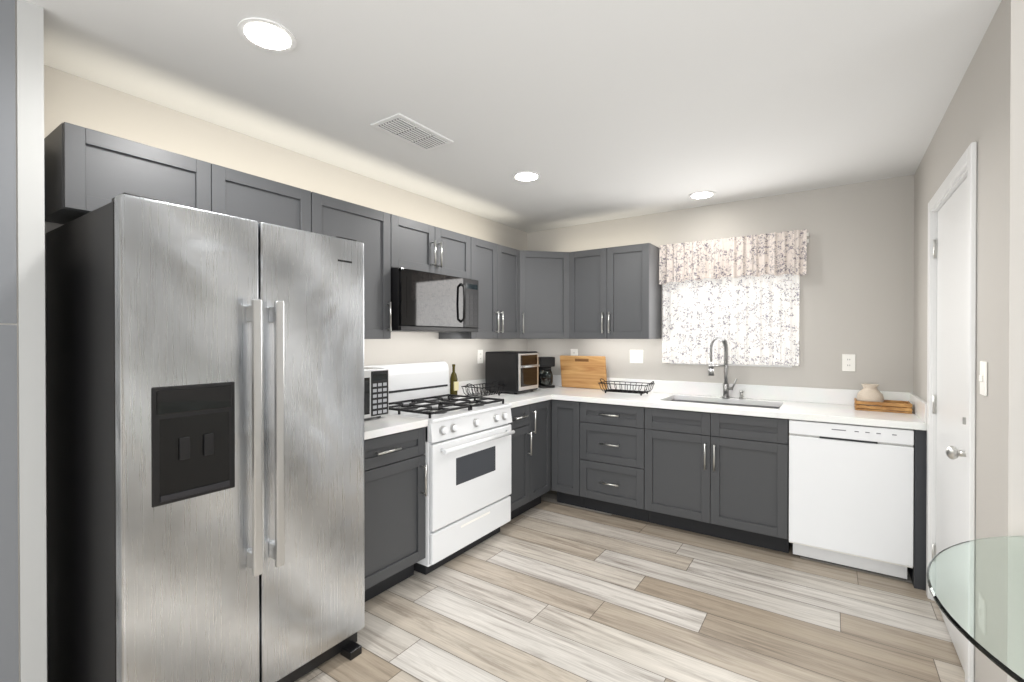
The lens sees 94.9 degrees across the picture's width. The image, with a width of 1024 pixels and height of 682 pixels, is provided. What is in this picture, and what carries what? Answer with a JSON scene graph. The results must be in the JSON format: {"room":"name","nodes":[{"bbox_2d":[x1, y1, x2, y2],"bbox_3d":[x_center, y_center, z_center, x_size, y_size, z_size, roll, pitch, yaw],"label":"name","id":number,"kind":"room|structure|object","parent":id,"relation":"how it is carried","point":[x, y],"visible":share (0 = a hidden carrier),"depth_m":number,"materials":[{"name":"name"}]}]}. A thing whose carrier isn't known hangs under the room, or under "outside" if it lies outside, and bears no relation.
{"room":"kitchen","nodes":[
{"label":"kitchen","id":0,"kind":"room"},
{"bbox_2d":[0,0,46,681],"bbox_3d":[-1.730,0.145,1.586,0.437,2.440,0.140,0,0,34],"label":"wall","id":1,"kind":"structure","parent":0,"point":[23,622],"depth_m":1.48,"materials":[{"name":"grey paint"}]},
{"bbox_2d":[44,65,526,681],"bbox_3d":[-1.865,0.143,1.883,0.120,2.440,7.240,0,0,34],"label":"wall","id":2,"kind":"structure","parent":0,"point":[74,99],"depth_m":2.61,"materials":[{"name":"grey paint"}]},
{"bbox_2d":[44,122,231,223],"bbox_3d":[-1.546,-0.617,1.945,0.328,0.300,0.527,0,0,34],"label":"upper cabinet","id":3,"kind":"object","parent":2,"relation":"attached to","point":[85,168],"depth_m":1.77,"materials":[{"name":"grey paint"}]},
{"bbox_2d":[232,169,315,232],"bbox_3d":[-1.314,-0.619,2.286,0.328,0.300,0.528,0,0,34],"label":"upper cabinet","id":4,"kind":"object","parent":2,"relation":"attached to","point":[259,199],"depth_m":2.25,"materials":[{"name":"grey paint"}]},
{"bbox_2d":[316,193,395,338],"bbox_3d":[-1.016,-0.391,2.724,0.328,0.760,0.522,0,0,34],"label":"upper cabinet","id":5,"kind":"object","parent":2,"relation":"attached to","point":[376,229],"depth_m":2.74,"materials":[{"name":"grey paint"}]},
{"bbox_2d":[396,215,471,278],"bbox_3d":[-0.653,-0.612,3.255,0.328,0.325,0.762,0,0,34],"label":"upper cabinet","id":6,"kind":"object","parent":2,"relation":"attached to","point":[420,246],"depth_m":3.13,"materials":[{"name":"grey paint"}]},
{"bbox_2d":[391,267,478,332],"bbox_3d":[-0.603,-0.255,3.224,0.445,0.382,0.756,0,0,34],"label":"microwave","id":7,"kind":"object","parent":6,"relation":"attached to","point":[422,301],"visible":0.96,"depth_m":3.04,"materials":[{"name":"black plastic"}]},
{"bbox_2d":[439,237,491,338],"bbox_3d":[-0.328,-0.397,3.734,0.328,0.760,0.390,0,0,34],"label":"upper cabinet","id":8,"kind":"object","parent":2,"relation":"attached to","point":[481,249],"depth_m":3.61,"materials":[{"name":"grey paint"}]},
{"bbox_2d":[449,379,486,394],"bbox_3d":[-0.587,0.386,3.629,0.019,0.105,2.632,0,0,34],"label":"backsplash","id":9,"kind":"structure","parent":2,"relation":"attached to","point":[461,383],"depth_m":3.96,"materials":[{"name":"white stone"}]},
{"bbox_2d":[477,350,482,363],"bbox_3d":[-0.277,0.137,4.098,0.007,0.118,0.075,0,0,34],"label":"outlet","id":10,"kind":"object","parent":2,"relation":"attached to","point":[479,356],"visible":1,"depth_m":4.09,"materials":[{"name":"white plastic"}]},
{"bbox_2d":[492,243,519,338],"bbox_3d":[-0.146,-0.398,3.968,0.364,0.760,0.433,0,0,34],"label":"upper cabinet","id":11,"kind":"object","parent":2,"relation":"attached to","point":[505,260],"depth_m":3.87,"materials":[{"name":"grey paint"}]},
{"bbox_2d":[26,0,1001,232],"bbox_3d":[0.664,-1.098,0.153,6.240,0.060,7.240,0,0,34],"label":"ceiling","id":12,"kind":"structure","parent":0,"point":[591,111],"depth_m":1.97,"materials":[{"name":"white paint"}]},
{"bbox_2d":[238,17,296,52],"bbox_3d":[-0.858,-1.072,1.650,0.184,0.007,0.184,0,0,34],"label":"recessed light","id":13,"kind":"object","parent":12,"relation":"in","point":[267,34],"visible":1,"depth_m":1.64,"materials":[{"name":"white paint"}]},
{"bbox_2d":[370,113,453,150],"bbox_3d":[-0.510,-1.073,2.436,0.210,0.013,0.390,0,0,34],"label":"ceiling vent","id":14,"kind":"object","parent":12,"relation":"in","point":[408,130],"visible":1,"depth_m":2.40,"materials":[{"name":"white metal"}]},
{"bbox_2d":[512,171,539,181],"bbox_3d":[0.095,-1.079,3.082,0.184,0.007,0.184,0,0,34],"label":"recessed light","id":15,"kind":"object","parent":12,"relation":"in","point":[525,176],"visible":1,"depth_m":3.07,"materials":[{"name":"white paint"}]},
{"bbox_2d":[689,191,714,198],"bbox_3d":[1.408,-1.081,3.482,0.184,0.007,0.184,0,0,34],"label":"recessed light","id":16,"kind":"object","parent":12,"relation":"in","point":[701,194],"visible":0.98,"depth_m":3.47,"materials":[{"name":"white paint"}]},
{"bbox_2d":[295,490,964,681],"bbox_3d":[0.664,1.402,0.166,6.240,0.060,7.240,0,0,34],"label":"floor","id":17,"kind":"structure","parent":0,"point":[549,588],"depth_m":2.32,"materials":[{"name":"brown wood"}]},
{"bbox_2d":[46,192,364,681],"bbox_3d":[-1.201,0.459,1.929,0.877,1.807,0.859,0,0,34],"label":"refrigerator","id":18,"kind":"object","parent":17,"relation":"on","point":[205,446],"visible":1,"depth_m":1.60,"materials":[{"name":"silver metal"}]},
{"bbox_2d":[364,428,426,601],"bbox_3d":[-0.913,0.922,2.613,0.625,0.874,0.577,0,0,34],"label":"base cabinet","id":19,"kind":"object","parent":17,"relation":"on","point":[395,469],"depth_m":2.50,"materials":[{"name":"grey paint"}]},
{"bbox_2d":[364,414,427,439],"bbox_3d":[-0.906,0.464,2.605,0.647,0.041,0.579,0,0,34],"label":"countertop","id":20,"kind":"structure","parent":19,"relation":"on","point":[385,425],"depth_m":2.53,"materials":[{"name":"white stone"}]},
{"bbox_2d":[364,367,388,418],"bbox_3d":[-0.997,0.300,2.644,0.368,0.285,0.465,0,0,34],"label":"microwave","id":21,"kind":"object","parent":20,"relation":"on","point":[376,391],"visible":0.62,"depth_m":2.66,"materials":[{"name":"silver metal"}]},
{"bbox_2d":[364,361,514,574],"bbox_3d":[-0.475,0.759,3.154,0.724,1.195,0.800,0,0,34],"label":"stove","id":22,"kind":"object","parent":17,"relation":"on","point":[467,454],"visible":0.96,"depth_m":2.97,"materials":[{"name":"white metal"}]},
{"bbox_2d":[508,396,555,518],"bbox_3d":[-0.085,0.916,3.775,0.685,0.874,0.654,0,0,34],"label":"base cabinet","id":23,"kind":"object","parent":17,"relation":"on","point":[533,442],"depth_m":3.64,"materials":[{"name":"grey paint"}]},
{"bbox_2d":[455,384,571,407],"bbox_3d":[0.069,0.457,4.036,0.647,0.041,1.262,0,0,34],"label":"countertop","id":24,"kind":"structure","parent":23,"relation":"on","point":[526,397],"depth_m":3.78,"materials":[{"name":"white stone"}]},
{"bbox_2d":[450,364,458,396],"bbox_3d":[-0.457,0.310,3.690,0.062,0.255,0.060,0,0,34],"label":"wine bottle","id":25,"kind":"object","parent":24,"relation":"on","point":[454,385],"visible":0.83,"depth_m":3.67,"materials":[{"name":"green glass"}]},
{"bbox_2d":[461,380,504,396],"bbox_3d":[-0.223,0.379,3.706,0.207,0.116,0.356,0,0,34],"label":"wire basket","id":26,"kind":"object","parent":24,"relation":"on","point":[485,393],"visible":0.92,"depth_m":3.69,"materials":[{"name":"black metal"}]},
{"bbox_2d":[485,351,539,393],"bbox_3d":[0.017,0.263,4.026,0.378,0.345,0.330,0,0,34],"label":"air fryer oven","id":27,"kind":"object","parent":24,"relation":"on","point":[515,372],"visible":0.96,"depth_m":3.90,"materials":[{"name":"black plastic"}]},
{"bbox_2d":[538,357,554,387],"bbox_3d":[0.319,0.291,4.372,0.150,0.285,0.216,0,0,-21],"label":"coffee maker","id":28,"kind":"object","parent":24,"relation":"on","point":[545,375],"visible":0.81,"depth_m":4.33,"materials":[{"name":"black plastic"}]},
{"bbox_2d":[556,400,579,506],"bbox_3d":[0.580,0.914,4.036,0.279,0.874,0.685,0,0,34],"label":"base cabinet","id":29,"kind":"object","parent":17,"relation":"on","point":[567,411],"depth_m":3.80,"materials":[{"name":"grey paint"}]},
{"bbox_2d":[580,396,675,522],"bbox_3d":[0.927,0.915,3.836,0.638,0.874,0.626,0,0,34],"label":"base cabinet","id":30,"kind":"object","parent":17,"relation":"on","point":[616,440],"depth_m":3.56,"materials":[{"name":"grey paint"}]},
{"bbox_2d":[652,400,790,552],"bbox_3d":[1.516,0.918,3.434,0.907,0.874,0.626,0,0,34],"label":"base cabinet","id":31,"kind":"object","parent":17,"relation":"on","point":[708,459],"depth_m":3.15,"materials":[{"name":"grey paint"}]},
{"bbox_2d":[552,388,926,431],"bbox_3d":[1.467,0.462,3.455,2.337,0.045,0.648,0,0,34],"label":"countertop","id":32,"kind":"structure","parent":31,"relation":"on","point":[789,409],"depth_m":3.16,"materials":[{"name":"white stone"}]},
{"bbox_2d":[560,355,606,389],"bbox_3d":[0.650,0.284,4.299,0.455,0.298,0.061,0,0,34],"label":"cutting board","id":33,"kind":"object","parent":32,"relation":"on","point":[589,372],"visible":0.94,"depth_m":4.28,"materials":[{"name":"brown wood"}]},
{"bbox_2d":[598,378,654,395],"bbox_3d":[0.949,0.378,3.899,0.456,0.116,0.227,0,0,34],"label":"wire basket","id":34,"kind":"object","parent":32,"relation":"on","point":[627,390],"visible":1,"depth_m":3.89,"materials":[{"name":"black metal"}]},
{"bbox_2d":[708,336,739,399],"bbox_3d":[1.601,0.198,3.564,0.179,0.481,0.202,0,0,34],"label":"faucet","id":35,"kind":"object","parent":32,"relation":"on","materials":[{"name":"silver metal"}]},
{"bbox_2d":[738,390,744,399],"bbox_3d":[1.732,0.408,3.548,0.044,0.062,0.072,0,0,34],"label":"soap dispenser","id":36,"kind":"object","parent":32,"relation":"on","point":[741,397],"depth_m":3.55,"materials":[{"name":"silver metal"}]},
{"bbox_2d":[854,398,911,413],"bbox_3d":[2.361,0.412,2.998,0.280,0.058,0.170,0,0,34],"label":"crate","id":37,"kind":"object","parent":32,"relation":"on","point":[894,406],"visible":0.96,"depth_m":2.94,"materials":[{"name":"brown wood"}]},
{"bbox_2d":[856,384,883,405],"bbox_3d":[2.312,0.356,3.031,0.144,0.152,0.144,0,0,34],"label":"vase","id":38,"kind":"object","parent":37,"relation":"in","point":[870,392],"visible":0.85,"depth_m":2.99,"materials":[{"name":"ceramic"}]},
{"bbox_2d":[789,419,913,579],"bbox_3d":[2.128,0.923,2.990,0.592,0.868,0.601,0,0,34],"label":"dishwasher","id":39,"kind":"object","parent":17,"relation":"on","point":[851,495],"visible":0.98,"depth_m":2.73,"materials":[{"name":"white plastic"}]},
{"bbox_2d":[927,536,1023,681],"bbox_3d":[1.432,0.956,0.687,1.240,0.827,1.240,0,0,34],"label":"glass table","id":40,"kind":"object","parent":17,"relation":"on","point":[976,587],"visible":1,"depth_m":1.01,"materials":[{"name":"clear glass"}]},
{"bbox_2d":[527,175,913,392],"bbox_3d":[1.471,0.133,3.918,3.100,2.440,0.120,0,0,34],"label":"wall","id":41,"kind":"structure","parent":0,"point":[856,289],"depth_m":3.34,"materials":[{"name":"grey paint"}]},
{"bbox_2d":[520,250,571,338],"bbox_3d":[0.248,-0.399,4.257,0.689,0.760,0.688,0,0,34],"label":"upper cabinet","id":42,"kind":"object","parent":41,"relation":"attached to","point":[545,276],"depth_m":4.08,"materials":[{"name":"grey paint"}]},
{"bbox_2d":[571,349,577,355],"bbox_3d":[0.587,0.135,4.442,0.075,0.118,0.007,0,0,34],"label":"electrical outlet","id":43,"kind":"object","parent":41,"relation":"attached to","point":[574,352],"visible":0.48,"depth_m":4.44,"materials":[{"name":"white plastic"}]},
{"bbox_2d":[572,243,661,338],"bbox_3d":[0.852,-0.398,4.041,0.756,0.760,0.364,0,0,34],"label":"upper cabinet","id":44,"kind":"object","parent":41,"relation":"attached to","point":[609,293],"depth_m":3.88,"materials":[{"name":"grey paint"}]},
{"bbox_2d":[630,350,642,363],"bbox_3d":[1.087,0.137,4.101,0.120,0.118,0.008,0,0,34],"label":"light switch","id":45,"kind":"object","parent":41,"relation":"attached to","point":[636,356],"visible":1,"depth_m":4.10,"materials":[{"name":"white plastic"}]},
{"bbox_2d":[553,376,907,403],"bbox_3d":[1.380,0.385,3.893,2.974,0.105,0.020,0,0,34],"label":"backsplash","id":46,"kind":"structure","parent":41,"relation":"attached to","point":[754,392],"depth_m":3.55,"materials":[{"name":"white stone"}]},
{"bbox_2d":[671,363,791,366],"bbox_3d":[1.718,-0.266,3.728,0.876,0.918,0.081,0,0,34],"label":"window","id":47,"kind":"structure","parent":41,"relation":"in","point":[740,365],"depth_m":3.64,"materials":[{"name":"white plastic"}]},
{"bbox_2d":[842,354,855,370],"bbox_3d":[2.333,0.151,3.252,0.075,0.118,0.007,0,0,34],"label":"electrical outlet","id":48,"kind":"object","parent":41,"relation":"attached to","point":[848,362],"visible":1,"depth_m":3.25,"materials":[{"name":"white plastic"}]},
{"bbox_2d":[913,19,992,681],"bbox_3d":[2.139,0.141,2.252,0.120,2.440,1.880,0,0,34],"label":"wall","id":49,"kind":"structure","parent":0,"point":[985,110],"depth_m":1.73,"materials":[{"name":"grey paint"}]},
{"bbox_2d":[908,392,926,423],"bbox_3d":[2.419,0.390,2.793,0.019,0.105,0.628,0,0,34],"label":"backsplash","id":50,"kind":"structure","parent":49,"relation":"attached to","point":[919,406],"depth_m":2.73,"materials":[{"name":"white stone"}]},
{"bbox_2d":[932,177,966,671],"bbox_3d":[1.969,0.342,2.125,0.110,2.024,0.820,0,0,34],"label":"door","id":51,"kind":"structure","parent":49,"relation":"in","point":[950,255],"depth_m":2.13,"materials":[{"name":"white paint"}]},
{"bbox_2d":[926,142,976,681],"bbox_3d":[2.017,0.314,2.088,0.142,2.097,0.944,0,0,34],"label":"door frame","id":52,"kind":"structure","parent":49,"relation":"attached to","point":[965,166],"depth_m":1.78,"materials":[{"name":"white paint"}]},
{"bbox_2d":[979,361,987,395],"bbox_3d":[1.635,0.129,1.633,0.014,0.118,0.075,0,0,34],"label":"light switch","id":53,"kind":"object","parent":49,"relation":"attached to","point":[983,376],"visible":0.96,"depth_m":1.62,"materials":[{"name":"white plastic"}]},
{"bbox_2d":[989,0,1023,681],"bbox_3d":[2.774,0.150,0.609,3.020,2.440,0.120,0,0,34],"label":"wall","id":54,"kind":"structure","parent":0,"point":[1006,253],"depth_m":1.43,"materials":[{"name":"grey paint"}]},
{"bbox_3d":[1.690,-0.741,3.656,1.049,0.064,0.056,0,0,34],"label":"frame","id":55,"kind":"object","parent":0,"visible":0},
{"bbox_2d":[662,274,799,365],"bbox_3d":[1.671,-0.261,3.675,0.987,0.890,0.046,0,0,34],"label":"window shade","id":56,"kind":"object","parent":55,"relation":"hanging from","point":[753,320],"visible":0.71,"depth_m":3.64,"materials":[{"name":"white fabric"}]},
{"bbox_2d":[659,229,806,284],"bbox_3d":[1.661,-0.632,3.621,1.037,0.329,0.054,0,0,34],"label":"curtain","id":57,"kind":"object","parent":55,"relation":"hanging from","point":[779,253],"visible":1,"depth_m":3.59,"materials":[{"name":"white fabric"}]}
]}

